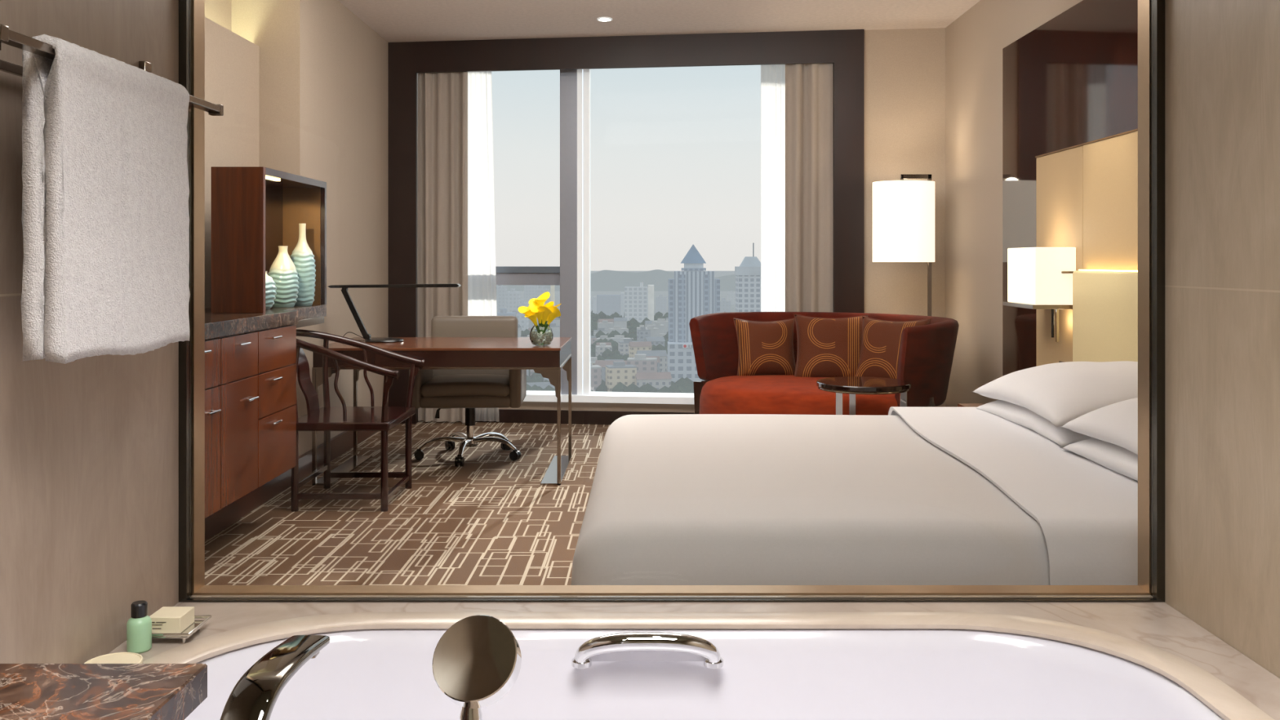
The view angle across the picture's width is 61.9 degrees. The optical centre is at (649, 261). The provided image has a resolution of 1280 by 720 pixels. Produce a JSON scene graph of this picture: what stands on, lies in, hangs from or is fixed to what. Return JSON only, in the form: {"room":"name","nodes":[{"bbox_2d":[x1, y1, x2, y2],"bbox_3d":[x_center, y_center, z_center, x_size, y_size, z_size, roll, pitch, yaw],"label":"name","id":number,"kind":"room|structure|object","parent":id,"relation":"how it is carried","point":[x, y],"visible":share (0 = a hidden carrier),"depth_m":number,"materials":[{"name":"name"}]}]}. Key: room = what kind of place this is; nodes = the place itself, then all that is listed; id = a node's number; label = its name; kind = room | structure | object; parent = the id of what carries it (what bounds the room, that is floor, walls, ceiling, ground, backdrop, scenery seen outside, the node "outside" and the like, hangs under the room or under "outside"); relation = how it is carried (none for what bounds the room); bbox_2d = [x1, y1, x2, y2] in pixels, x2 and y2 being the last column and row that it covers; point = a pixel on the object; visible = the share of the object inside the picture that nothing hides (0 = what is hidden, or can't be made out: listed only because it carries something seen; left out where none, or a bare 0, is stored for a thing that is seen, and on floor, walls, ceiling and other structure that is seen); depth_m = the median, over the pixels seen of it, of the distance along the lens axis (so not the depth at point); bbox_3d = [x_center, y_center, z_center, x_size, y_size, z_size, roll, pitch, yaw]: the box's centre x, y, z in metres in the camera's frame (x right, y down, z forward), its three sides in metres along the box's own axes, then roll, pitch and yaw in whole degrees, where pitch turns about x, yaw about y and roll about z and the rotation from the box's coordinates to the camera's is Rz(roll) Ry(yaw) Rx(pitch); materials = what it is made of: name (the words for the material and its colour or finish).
{"room":"hotel room","nodes":[
{"label":"hotel room","id":0,"kind":"room"},
{"bbox_2d":[0,0,178,663],"bbox_3d":[-0.929,-0.080,0.228,0.142,2.500,3.455,0,0,0],"label":"wall","id":1,"kind":"structure","parent":0,"point":[89,446],"depth_m":1.60,"materials":[{"name":"stone"}]},
{"bbox_2d":[0,23,223,115],"bbox_3d":[-0.808,-0.292,1.573,0.100,0.088,0.655,0,0,0],"label":"towel rail","id":2,"kind":"object","parent":1,"relation":"attached to","point":[8,37],"visible":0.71,"depth_m":1.36,"materials":[{"name":"silver metal"}]},
{"bbox_2d":[21,34,190,364],"bbox_3d":[-0.768,-0.077,1.538,0.063,0.424,0.371,0,0,0],"label":"hand towel","id":3,"kind":"object","parent":2,"relation":"hanging from","point":[105,218],"visible":1,"depth_m":1.44,"materials":[{"name":"fabric"}]},
{"bbox_2d":[204,0,387,456],"bbox_3d":[-2.195,-0.230,5.003,0.610,2.800,5.995,0,0,0],"label":"wall","id":4,"kind":"structure","parent":0,"point":[301,86],"depth_m":6.10,"materials":[{"name":"paint"}]},
{"bbox_2d":[239,431,378,518],"bbox_3d":[-1.877,1.110,6.265,0.025,0.120,2.850,0,0,0],"label":"baseboard","id":5,"kind":"structure","parent":4,"relation":"attached to","point":[342,442],"depth_m":5.71,"materials":[{"name":"brown wood"}]},
{"bbox_2d":[204,421,610,585],"bbox_3d":[-0.150,1.230,5.040,4.700,0.120,6.120,0,0,0],"label":"floor","id":6,"kind":"structure","parent":0,"point":[490,520],"depth_m":4.76,"materials":[{"name":"carpet"}]},
{"bbox_2d":[204,304,326,541],"bbox_3d":[-1.845,0.697,4.095,0.526,0.947,2.790,0,0,0],"label":"base cabinet","id":7,"kind":"object","parent":6,"relation":"on","point":[251,357],"visible":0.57,"depth_m":4.29,"materials":[{"name":"brown wood"}]},
{"bbox_2d":[211,166,326,312],"bbox_3d":[-1.776,-0.092,5.039,0.225,0.630,0.898,0,0,0],"label":"display box","id":8,"kind":"object","parent":7,"relation":"on","point":[255,211],"visible":0.93,"depth_m":4.59,"materials":[{"name":"brown wood"}]},
{"bbox_2d":[265,271,276,309],"bbox_3d":[-1.812,0.135,4.970,0.142,0.176,0.142,0,0,0],"label":"ceramic vase","id":9,"kind":"object","parent":7,"relation":"on","point":[270,288],"visible":0.31,"depth_m":4.94,"materials":[{"name":"green ceramic"}]},
{"bbox_2d":[267,245,299,307],"bbox_3d":[-1.785,0.074,5.190,0.151,0.297,0.151,0,0,-19],"label":"ceramic vase","id":10,"kind":"object","parent":7,"relation":"on","point":[283,272],"visible":0.91,"depth_m":5.14,"materials":[{"name":"green ceramic"}]},
{"bbox_2d":[289,223,315,306],"bbox_3d":[-1.742,0.017,5.345,0.133,0.412,0.133,0,0,0],"label":"ceramic vase","id":11,"kind":"object","parent":7,"relation":"on","point":[302,256],"visible":0.84,"depth_m":5.30,"materials":[{"name":"green ceramic"}]},
{"bbox_2d":[290,328,425,511],"bbox_3d":[-1.493,0.754,5.250,0.650,0.832,0.613,0,0,0],"label":"armchair","id":12,"kind":"object","parent":6,"relation":"on","point":[326,419],"visible":0.84,"depth_m":5.17,"materials":[{"name":"wood"}]},
{"bbox_2d":[311,337,571,485],"bbox_3d":[-1.116,0.811,5.973,1.298,0.717,0.806,0,0,0],"label":"writing desk","id":13,"kind":"object","parent":6,"relation":"on","point":[438,353],"visible":0.93,"depth_m":5.58,"materials":[{"name":"brown wood"}]},
{"bbox_2d":[328,284,461,342],"bbox_3d":[-1.441,0.290,6.013,0.743,0.326,0.190,0,0,7],"label":"desk lamp","id":14,"kind":"object","parent":13,"relation":"on","point":[366,336],"visible":0.89,"depth_m":5.99,"materials":[{"name":"black plastic"}]},
{"bbox_2d":[529,324,553,346],"bbox_3d":[-0.583,0.397,5.730,0.128,0.111,0.128,0,0,0],"label":"flower vase","id":15,"kind":"object","parent":13,"relation":"on","point":[535,335],"visible":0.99,"depth_m":5.72,"materials":[{"name":"clear glass"}]},
{"bbox_2d":[518,306,537,332],"bbox_3d":[-0.656,0.317,5.734,0.118,0.147,0.080,0,0,36],"label":"calla lily","id":16,"kind":"object","parent":15,"relation":"in","point":[522,309],"visible":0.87,"depth_m":5.73,"materials":[{"name":"yellow plant"}]},
{"bbox_2d":[524,305,540,333],"bbox_3d":[-0.627,0.308,5.699,0.086,0.165,0.083,0,0,0],"label":"calla lily","id":17,"kind":"object","parent":15,"relation":"in","point":[533,318],"visible":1,"depth_m":5.70,"materials":[{"name":"yellow plant"}]},
{"bbox_2d":[528,301,544,332],"bbox_3d":[-0.599,0.302,5.694,0.091,0.176,0.083,0,0,0],"label":"calla lily","id":18,"kind":"object","parent":15,"relation":"in","point":[533,308],"visible":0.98,"depth_m":5.70,"materials":[{"name":"yellow plant"}]},
{"bbox_2d":[533,291,550,324],"bbox_3d":[-0.582,0.276,5.735,0.089,0.224,0.091,0,0,0],"label":"calla lily","id":19,"kind":"object","parent":15,"relation":"in","point":[540,300],"visible":0.72,"depth_m":5.73,"materials":[{"name":"yellow plant"}]},
{"bbox_2d":[537,306,551,333],"bbox_3d":[-0.560,0.314,5.686,0.082,0.152,0.100,0,0,0],"label":"calla lily","id":20,"kind":"object","parent":15,"relation":"in","point":[547,312],"visible":1,"depth_m":5.68,"materials":[{"name":"yellow plant"}]},
{"bbox_2d":[542,306,560,333],"bbox_3d":[-0.514,0.314,5.717,0.081,0.154,0.111,0,0,-44],"label":"calla lily","id":21,"kind":"object","parent":15,"relation":"in","point":[556,313],"visible":0.96,"depth_m":5.70,"materials":[{"name":"yellow plant"}]},
{"bbox_2d":[408,315,526,466],"bbox_3d":[-1.076,0.755,6.368,0.644,0.830,0.633,0,0,-3],"label":"office chair","id":22,"kind":"object","parent":6,"relation":"on","point":[468,389],"visible":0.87,"depth_m":6.29,"materials":[{"name":"beige leather"}]},
{"bbox_2d":[420,373,509,397],"bbox_3d":[-1.073,0.737,6.348,0.510,0.087,0.505,0,0,-3],"label":"seat cushion","id":23,"kind":"object","parent":22,"relation":"on","point":[432,385],"depth_m":6.12,"materials":[{"name":"beige leather"}]},
{"bbox_2d":[688,311,959,415],"bbox_3d":[1.022,0.752,6.433,1.659,0.835,1.262,0,0,31],"label":"curved sofa","id":24,"kind":"object","parent":6,"relation":"on","point":[926,352],"visible":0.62,"depth_m":6.03,"materials":[{"name":"red fabric"}]},
{"bbox_2d":[733,318,795,375],"bbox_3d":[0.744,0.560,6.838,0.406,0.386,0.206,0,0,-5],"label":"throw cushion","id":25,"kind":"object","parent":24,"relation":"on","point":[764,348],"visible":0.87,"depth_m":6.77,"materials":[{"name":"fabric"}]},
{"bbox_2d":[794,314,868,377],"bbox_3d":[1.131,0.552,6.687,0.466,0.432,0.234,0,0,11],"label":"throw cushion","id":26,"kind":"object","parent":24,"relation":"on","point":[826,347],"visible":0.75,"depth_m":6.62,"materials":[{"name":"fabric"}]},
{"bbox_2d":[855,315,931,378],"bbox_3d":[1.438,0.548,6.362,0.447,0.423,0.219,0,0,35],"label":"throw cushion","id":27,"kind":"object","parent":24,"relation":"on","point":[881,339],"visible":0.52,"depth_m":6.33,"materials":[{"name":"fabric"}]},
{"bbox_2d":[571,406,1137,585],"bbox_3d":[0.838,0.852,3.133,2.084,0.636,1.896,0,0,0],"label":"double bed","id":28,"kind":"object","parent":6,"relation":"on","point":[908,495],"visible":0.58,"depth_m":2.46,"materials":[{"name":"white fabric"}]},
{"bbox_2d":[976,400,1093,446],"bbox_3d":[1.521,0.508,3.550,0.640,0.120,0.820,0,0,-1],"label":"pillow","id":29,"kind":"object","parent":28,"relation":"on","point":[1020,415],"visible":0.15,"depth_m":3.43,"materials":[{"name":"white fabric"}]},
{"bbox_2d":[973,360,1137,426],"bbox_3d":[1.518,0.418,3.540,0.659,0.167,0.840,0,0,0],"label":"pillow","id":30,"kind":"object","parent":29,"relation":"on","point":[1060,393],"visible":0.57,"depth_m":3.35,"materials":[{"name":"white fabric"}]},
{"bbox_2d":[1060,437,1137,480],"bbox_3d":[1.501,0.507,2.700,0.640,0.131,0.820,0,0,2],"label":"pillow","id":31,"kind":"object","parent":28,"relation":"on","point":[1113,457],"visible":0.14,"depth_m":2.83,"materials":[{"name":"white fabric"}]},
{"bbox_2d":[1059,397,1137,454],"bbox_3d":[1.503,0.415,2.690,0.659,0.167,0.840,0,0,3],"label":"pillow","id":32,"kind":"object","parent":31,"relation":"on","point":[1117,424],"visible":0.16,"depth_m":2.82,"materials":[{"name":"white fabric"}]},
{"bbox_2d":[816,376,911,414],"bbox_3d":[1.100,0.895,5.500,0.480,0.550,0.480,0,0,0],"label":"side table","id":33,"kind":"object","parent":6,"relation":"on","point":[852,385],"visible":0.59,"depth_m":5.38,"materials":[{"name":"silver metal"}]},
{"bbox_2d":[872,173,934,315],"bbox_3d":[1.686,0.302,6.881,0.498,1.735,0.338,0,0,0],"label":"floor lamp","id":34,"kind":"object","parent":6,"relation":"on","point":[904,211],"visible":0.73,"depth_m":6.74,"materials":[{"name":"fabric"}]},
{"bbox_2d":[957,403,986,406],"bbox_3d":[1.699,0.925,4.650,0.472,0.490,0.900,0,0,0],"label":"nightstand","id":35,"kind":"object","parent":6,"relation":"on","point":[958,404],"visible":0.02,"depth_m":5.07,"materials":[{"name":"brown wood"}]},
{"bbox_2d":[337,0,980,42],"bbox_3d":[-0.150,-1.655,5.090,4.700,0.150,6.220,0,0,0],"label":"ceiling","id":36,"kind":"structure","parent":0,"point":[394,20],"depth_m":6.91,"materials":[{"name":"paint"}]},
{"bbox_2d":[596,17,612,22],"bbox_3d":[-0.295,-1.577,6.950,0.102,0.012,0.102,0,0,0],"label":"recessed light","id":37,"kind":"object","parent":36,"relation":"in","point":[602,19],"visible":1,"depth_m":6.93,"materials":[{"name":"white paint"}]},
{"bbox_2d":[190,595,1152,597],"bbox_3d":[-0.125,-0.255,1.980,4.550,2.850,0.050,0,0,0],"label":"wall partition","id":38,"kind":"structure","parent":0,"point":[192,596],"depth_m":1.96,"materials":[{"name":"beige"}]},
{"bbox_2d":[178,0,1164,602],"bbox_3d":[0.040,-0.285,1.976,1.794,1.810,0.072,0,0,0],"label":"window","id":39,"kind":"structure","parent":38,"relation":"in","point":[1151,13],"depth_m":1.97,"materials":[{"name":"brown metal"}]},
{"bbox_2d":[498,27,945,412],"bbox_3d":[-0.050,-0.205,7.714,4.395,2.850,0.446,0,0,7],"label":"wall","id":40,"kind":"structure","parent":0,"point":[904,69],"depth_m":7.26,"materials":[{"name":"paint"}]},
{"bbox_2d":[417,71,467,422],"bbox_3d":[-1.497,-0.176,7.706,0.372,2.668,0.073,0,0,9],"label":"window curtain","id":41,"kind":"object","parent":40,"relation":"hanging from","point":[442,97],"visible":0.7,"depth_m":7.71,"materials":[{"name":"fabric"}]},
{"bbox_2d":[420,408,694,424],"bbox_3d":[-0.213,1.123,7.638,2.971,0.095,0.025,0,0,7],"label":"baseboard","id":42,"kind":"structure","parent":40,"relation":"attached to","point":[505,415],"depth_m":7.68,"materials":[{"name":"brown wood"}]},
{"bbox_2d":[495,69,693,404],"bbox_3d":[-0.215,-0.282,7.725,3.008,2.585,0.248,0,0,7],"label":"window","id":43,"kind":"structure","parent":40,"relation":"in","point":[573,275],"depth_m":7.70,"materials":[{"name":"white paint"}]},
{"bbox_2d":[467,71,499,422],"bbox_3d":[-1.214,-0.176,7.727,0.253,2.668,0.017,0,0,8],"label":"sheer curtain","id":44,"kind":"object","parent":43,"relation":"hanging from","point":[482,273],"visible":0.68,"depth_m":7.73,"materials":[{"name":"fabric"}]},
{"bbox_2d":[760,64,785,311],"bbox_3d":[0.863,-0.176,7.453,0.176,2.668,0.017,0,0,6],"label":"sheer curtain","id":45,"kind":"object","parent":43,"relation":"hanging from","point":[772,76],"visible":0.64,"depth_m":7.46,"materials":[{"name":"fabric"}]},
{"bbox_2d":[387,29,864,423],"bbox_3d":[-0.216,-0.205,7.565,3.399,2.750,0.169,0,0,7],"label":"trim","id":46,"kind":"structure","parent":40,"relation":"attached to","point":[844,48],"depth_m":7.49,"materials":[{"name":"brown wood"}]},
{"bbox_2d":[785,62,832,311],"bbox_3d":[1.097,-0.176,7.368,0.323,2.668,0.087,0,0,0],"label":"window curtain","id":47,"kind":"object","parent":40,"relation":"hanging from","point":[808,86],"visible":0.67,"depth_m":7.36,"materials":[{"name":"fabric"}]},
{"bbox_2d":[945,0,1082,406],"bbox_3d":[2.075,-0.230,4.803,0.150,2.800,5.595,0,0,0],"label":"wall","id":48,"kind":"structure","parent":0,"point":[975,41],"depth_m":6.51,"materials":[{"name":"paint"}]},
{"bbox_2d":[1002,0,1137,376],"bbox_3d":[1.992,-0.013,4.005,0.016,2.366,3.990,0,0,0],"label":"mirror","id":49,"kind":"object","parent":48,"relation":"attached to","point":[1072,80],"depth_m":5.27,"materials":[{"name":"mirror"}]},
{"bbox_2d":[1035,128,1137,366],"bbox_3d":[1.933,0.172,3.705,0.102,1.397,3.310,0,0,0],"label":"headboard","id":50,"kind":"object","parent":48,"relation":"attached to","point":[1087,193],"visible":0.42,"depth_m":4.60,"materials":[{"name":"beige leather"}]},
{"bbox_2d":[1002,247,1075,342],"bbox_3d":[1.837,0.153,5.043,0.205,0.434,0.415,0,0,0],"label":"lamp","id":51,"kind":"object","parent":50,"relation":"attached to","point":[1038,277],"visible":0.86,"depth_m":4.85,"materials":[{"name":"beige fabric"}]},
{"bbox_2d":[1164,0,1279,678],"bbox_3d":[1.008,-0.080,0.228,0.143,2.500,3.455,0,0,0],"label":"wall","id":52,"kind":"structure","parent":0,"point":[1222,57],"depth_m":1.74,"materials":[{"name":"stone"}]},
{"bbox_3d":[0.040,1.220,0.190,2.080,0.100,3.580,0,0,0],"label":"floor","id":53,"kind":"structure","parent":0,"visible":0},
{"bbox_2d":[0,663,207,719],"bbox_3d":[-0.605,0.745,0.200,0.505,0.850,1.300,0,0,0],"label":"countertop","id":54,"kind":"structure","parent":53,"relation":"on","point":[28,691],"depth_m":0.80,"materials":[{"name":"stone"}]},
{"bbox_2d":[108,602,1279,719],"bbox_3d":[0.040,0.895,1.462,1.792,0.551,0.954,0,0,0],"label":"tub deck","id":55,"kind":"object","parent":53,"relation":"on","point":[1156,637],"visible":0.87,"depth_m":1.83,"materials":[{"name":"stone"}]},
{"bbox_2d":[84,652,142,663],"bbox_3d":[-0.806,0.610,1.600,0.083,0.019,0.083,0,0,0],"label":"round dish","id":56,"kind":"object","parent":55,"relation":"on","point":[118,657],"visible":0.46,"depth_m":1.62,"materials":[{"name":"ceramic"}]},
{"bbox_2d":[126,600,151,653],"bbox_3d":[-0.814,0.582,1.700,0.036,0.076,0.036,0,0,0],"label":"toiletry bottle","id":57,"kind":"object","parent":55,"relation":"on","point":[139,626],"visible":1,"depth_m":1.69,"materials":[{"name":"green plastic"}]},
{"bbox_2d":[151,615,212,643],"bbox_3d":[-0.786,0.610,1.765,0.087,0.020,0.090,0,0,0],"label":"soap dish","id":58,"kind":"object","parent":55,"relation":"on","point":[196,625],"visible":0.5,"depth_m":1.74,"materials":[{"name":"silver metal"}]},
{"bbox_2d":[150,606,194,633],"bbox_3d":[-0.792,0.593,1.765,0.054,0.026,0.057,0,0,0],"label":"soap box","id":59,"kind":"object","parent":58,"relation":"on","point":[167,620],"visible":0.8,"depth_m":1.74,"materials":[{"name":"beige"}]},
{"bbox_2d":[220,635,329,719],"bbox_3d":[-0.385,0.515,1.082,0.060,0.210,0.254,0,0,0],"label":"tub spout","id":60,"kind":"object","parent":55,"relation":"on","point":[255,695],"visible":1,"depth_m":1.06,"materials":[{"name":"silver metal"}]},
{"bbox_2d":[311,651,319,658],"bbox_3d":[-0.385,0.439,1.194,0.026,0.007,0.018,0,0,0],"label":"outlet","id":61,"kind":"object","parent":60,"relation":"attached to","point":[314,656],"depth_m":1.19,"materials":[{"name":"silver metal"}]},
{"bbox_2d":[432,614,521,719],"bbox_3d":[-0.163,0.480,1.006,0.083,0.281,0.067,0,0,0],"label":"shower","id":62,"kind":"object","parent":55,"relation":"on","point":[477,661],"visible":1,"depth_m":0.99,"materials":[{"name":"silver metal"}]},
{"bbox_2d":[184,629,1223,719],"bbox_3d":[0.025,0.854,1.445,1.554,0.442,0.789,0,0,0],"label":"bathtub","id":63,"kind":"object","parent":55,"relation":"in","point":[363,674],"visible":0.79,"depth_m":1.81,"materials":[{"name":"white ceramic"}]},
{"bbox_2d":[571,631,723,668],"bbox_3d":[-0.004,0.648,1.786,0.256,0.061,0.051,0,0,0],"label":"grab bar","id":64,"kind":"object","parent":63,"relation":"attached to","point":[633,646],"visible":1,"depth_m":1.77,"materials":[{"name":"silver metal"}]},
{"label":"outside","id":65,"kind":"structure","parent":0,"visible":0},
{"bbox_2d":[520,271,735,315],"bbox_3d":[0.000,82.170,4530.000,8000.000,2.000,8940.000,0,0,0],"label":"city","id":66,"kind":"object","parent":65,"point":[717,273],"depth_m":2626.09},
{"bbox_2d":[496,284,506,312],"bbox_3d":[-210.938,56.398,1510.000,15.000,49.545,20.000,0,0,0],"label":"block","id":67,"kind":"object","parent":66,"relation":"on","point":[501,291],"visible":0.57,"depth_m":1499.96,"materials":[{"name":"concrete"}]},
{"bbox_2d":[497,308,515,316],"bbox_3d":[-137.500,62.960,1010.000,18.750,36.420,20.000,0,0,0],"label":"block","id":68,"kind":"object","parent":66,"relation":"on","point":[503,311],"visible":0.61,"depth_m":1004.81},
{"bbox_2d":[506,288,520,312],"bbox_3d":[-173.812,57.991,1360.000,15.187,46.358,20.000,0,0,0],"label":"block","id":69,"kind":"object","parent":66,"relation":"on","point":[513,297],"visible":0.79,"depth_m":1350.14,"materials":[{"name":"concrete"}]},
{"bbox_2d":[516,298,528,331],"bbox_3d":[-132.344,60.241,1110.000,10.312,41.858,20.000,0,0,0],"label":"block","id":70,"kind":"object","parent":66,"relation":"on","point":[522,321],"visible":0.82,"depth_m":1100.08,"materials":[{"name":"concrete"}]},
{"bbox_2d":[524,284,538,305],"bbox_3d":[-190.188,57.710,1710.000,21.250,46.920,20.000,0,0,0],"label":"block","id":71,"kind":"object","parent":66,"relation":"on","point":[530,291],"visible":0.43,"depth_m":1700.09,"materials":[{"name":"concrete"}]},
{"bbox_2d":[526,382,555,388],"bbox_3d":[-62.842,75.632,618.648,21.006,11.076,11.933,0,0,-16],"label":"house","id":72,"kind":"structure","parent":66,"relation":"on","point":[543,384],"depth_m":616.33,"materials":[{"name":"concrete"}]},
{"bbox_2d":[537,286,549,305],"bbox_3d":[-150.938,58.273,1510.000,15.000,45.795,20.000,0,0,0],"label":"block","id":73,"kind":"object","parent":66,"relation":"on","point":[540,291],"visible":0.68,"depth_m":1499.96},
{"bbox_2d":[551,284,554,306],"bbox_3d":[-109.875,52.605,1204.000,3.750,57.130,8.000,0,0,0],"label":"tower","id":74,"kind":"structure","parent":66,"relation":"on","point":[552,286],"depth_m":1199.96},
{"bbox_2d":[546,323,559,337],"bbox_3d":[-89.638,69.415,992.500,13.885,23.511,11.067,0,0,-15],"label":"house","id":75,"kind":"structure","parent":66,"relation":"on","point":[556,329],"depth_m":987.79,"materials":[{"name":"concrete"}]},
{"bbox_2d":[591,356,597,364],"bbox_3d":[-35.971,71.745,691.725,11.310,18.850,11.796,0,0,3],"label":"house","id":76,"kind":"structure","parent":66,"relation":"on","point":[593,359],"depth_m":689.42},
{"bbox_2d":[591,361,601,391],"bbox_3d":[-35.626,69.824,619.557,13.187,22.692,10.777,0,0,-14],"label":"house","id":77,"kind":"structure","parent":66,"relation":"on","point":[596,370],"depth_m":615.13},
{"bbox_2d":[593,327,608,335],"bbox_3d":[-48.473,74.436,1084.902,17.075,13.468,10.460,0,0,-8],"label":"house","id":78,"kind":"structure","parent":66,"relation":"on","point":[602,329],"depth_m":1082.23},
{"bbox_2d":[595,342,612,356],"bbox_3d":[-37.148,73.486,857.830,11.939,15.368,10.460,0,0,-10],"label":"house","id":79,"kind":"structure","parent":66,"relation":"on","point":[600,348],"depth_m":852.98,"materials":[{"name":"concrete"}]},
{"bbox_2d":[597,319,613,327],"bbox_3d":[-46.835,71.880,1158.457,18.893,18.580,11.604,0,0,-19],"label":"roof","id":80,"kind":"structure","parent":66,"relation":"on","point":[598,320],"depth_m":1155.69,"materials":[{"name":"tile"}]},
{"bbox_2d":[598,320,613,329],"bbox_3d":[-45.859,71.487,1111.613,14.757,19.366,12.340,0,0,-7],"label":"house","id":81,"kind":"structure","parent":66,"relation":"on","point":[605,324],"depth_m":1105.73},
{"bbox_2d":[592,293,624,317],"bbox_3d":[-56.719,62.365,1463.000,42.652,37.610,26.000,0,0,0],"label":"block","id":82,"kind":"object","parent":66,"relation":"on","point":[609,304],"visible":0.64,"depth_m":1449.91,"materials":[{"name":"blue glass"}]},
{"bbox_2d":[595,360,626,382],"bbox_3d":[-22.062,70.406,641.593,21.236,21.529,14.874,0,0,4],"label":"house","id":83,"kind":"structure","parent":66,"relation":"on","point":[602,363],"depth_m":637.61,"materials":[{"name":"tile"}]},
{"bbox_2d":[496,269,735,291],"bbox_3d":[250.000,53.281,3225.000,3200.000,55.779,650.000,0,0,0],"label":"hills","id":84,"kind":"structure","parent":66,"relation":"on","point":[603,280],"depth_m":3079.97,"materials":[{"name":"grey"}]},
{"bbox_2d":[608,325,628,335],"bbox_3d":[-31.353,72.833,1061.687,18.102,16.674,9.115,0,0,-17],"label":"house","id":85,"kind":"structure","parent":66,"relation":"on","point":[618,328],"depth_m":1058.96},
{"bbox_2d":[613,317,626,328],"bbox_3d":[-31.755,70.833,1147.903,14.392,20.674,13.299,0,0,-1],"label":"house","id":86,"kind":"structure","parent":66,"relation":"on","point":[622,322],"depth_m":1141.66,"materials":[{"name":"concrete"}]},
{"bbox_2d":[607,335,633,342],"bbox_3d":[-27.151,74.745,983.131,21.320,12.850,10.611,0,0,20],"label":"house","id":87,"kind":"structure","parent":66,"relation":"on","point":[617,338],"depth_m":979.86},
{"bbox_2d":[605,360,636,391],"bbox_3d":[-16.793,69.582,616.464,16.151,23.176,11.539,0,0,-12],"label":"house","id":88,"kind":"structure","parent":66,"relation":"on","point":[618,372],"depth_m":611.24,"materials":[{"name":"concrete"}]},
{"bbox_2d":[520,311,725,393],"bbox_3d":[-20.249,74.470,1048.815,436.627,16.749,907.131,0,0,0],"label":"trees","id":89,"kind":"object","parent":66,"relation":"on","point":[686,385],"visible":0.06,"depth_m":814.12,"materials":[{"name":"plant"}]},
{"bbox_2d":[617,338,638,355],"bbox_3d":[-16.635,71.306,846.514,15.478,19.729,10.207,0,0,-12],"label":"house","id":90,"kind":"structure","parent":66,"relation":"on","point":[623,346],"depth_m":840.99,"materials":[{"name":"concrete"}]},
{"bbox_2d":[624,282,653,323],"bbox_3d":[-13.002,53.625,1310.000,35.746,55.090,22.000,0,0,0],"label":"block","id":91,"kind":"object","parent":66,"relation":"on","point":[638,300],"visible":0.76,"depth_m":1300.01,"materials":[{"name":"concrete"}]},
{"bbox_2d":[628,341,652,357],"bbox_3d":[-7.494,71.340,816.564,16.825,19.660,10.543,0,0,-11],"label":"house","id":92,"kind":"structure","parent":66,"relation":"on","point":[633,347],"depth_m":812.53,"materials":[{"name":"tile"}]},
{"bbox_2d":[626,354,657,372],"bbox_3d":[-4.582,68.256,633.583,17.540,25.828,12.456,0,0,1],"label":"house","id":93,"kind":"structure","parent":66,"relation":"on","point":[643,364],"depth_m":627.42,"materials":[{"name":"concrete"}]},
{"bbox_2d":[636,326,650,341],"bbox_3d":[-5.584,69.582,942.475,10.021,23.176,9.415,0,0,-13],"label":"house","id":94,"kind":"structure","parent":66,"relation":"on","point":[642,332],"depth_m":938.42,"materials":[{"name":"concrete"}]},
{"bbox_2d":[644,320,652,327],"bbox_3d":[1.807,73.493,1185.021,14.752,15.355,11.429,0,0,-9],"label":"house","id":95,"kind":"structure","parent":66,"relation":"on","point":[646,322],"depth_m":1180.50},
{"bbox_2d":[635,350,666,372],"bbox_3d":[0.993,70.869,725.021,19.949,20.601,12.492,0,0,-8],"label":"house","id":96,"kind":"structure","parent":66,"relation":"on","point":[662,353],"depth_m":720.57,"materials":[{"name":"concrete"}]},
{"bbox_2d":[645,325,659,337],"bbox_3d":[1.067,70.841,1001.236,13.052,20.658,10.906,0,0,-19],"label":"house","id":97,"kind":"structure","parent":66,"relation":"on","point":[655,332],"depth_m":997.24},
{"bbox_2d":[645,355,660,372],"bbox_3d":[-1.717,69.726,654.697,14.804,22.889,11.429,0,0,-8],"label":"house","id":98,"kind":"structure","parent":66,"relation":"on","point":[657,357],"depth_m":651.77,"materials":[{"name":"tile"}]},
{"bbox_2d":[635,372,671,390],"bbox_3d":[1.675,72.594,615.079,20.442,17.151,10.436,0,0,-9],"label":"house","id":99,"kind":"structure","parent":66,"relation":"on","point":[658,380],"depth_m":611.24,"materials":[{"name":"tile"}]},
{"bbox_2d":[644,336,665,346],"bbox_3d":[3.915,73.283,923.144,16.302,15.773,12.013,0,0,-15],"label":"house","id":100,"kind":"structure","parent":66,"relation":"on","point":[655,341],"depth_m":919.15,"materials":[{"name":"concrete"}]},
{"bbox_2d":[652,322,664,333],"bbox_3d":[9.029,73.012,1126.889,11.729,16.316,9.673,0,0,-8],"label":"house","id":101,"kind":"structure","parent":66,"relation":"on","point":[657,325],"depth_m":1122.59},
{"bbox_2d":[652,318,668,334],"bbox_3d":[13.678,71.756,1155.792,20.539,18.827,13.282,0,0,15],"label":"house","id":102,"kind":"structure","parent":66,"relation":"on","point":[662,321],"depth_m":1148.93,"materials":[{"name":"concrete"}]},
{"bbox_2d":[667,244,719,382],"bbox_3d":[26.760,35.304,652.244,32.055,91.732,34.388,0,0,0],"label":"office tower","id":103,"kind":"structure","parent":66,"relation":"on","point":[694,291],"depth_m":650.02,"materials":[{"name":"stone"}]},
{"bbox_2d":[720,297,730,312],"bbox_3d":[105.000,66.710,1510.000,16.875,28.920,20.000,0,0,0],"label":"block","id":104,"kind":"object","parent":66,"relation":"on","point":[725,305],"visible":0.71,"depth_m":1499.96,"materials":[{"name":"concrete"}]},
{"bbox_2d":[727,290,735,304],"bbox_3d":[153.750,68.585,2010.000,15.000,25.170,20.000,0,0,0],"label":"block","id":105,"kind":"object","parent":66,"relation":"on","point":[731,296],"visible":0.82,"depth_m":1999.77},
{"bbox_2d":[734,243,760,311],"bbox_3d":[76.654,33.585,811.000,22.472,95.170,24.000,0,0,0],"label":"office tower","id":106,"kind":"structure","parent":66,"relation":"on","point":[748,274],"depth_m":799.93,"materials":[{"name":"concrete"}]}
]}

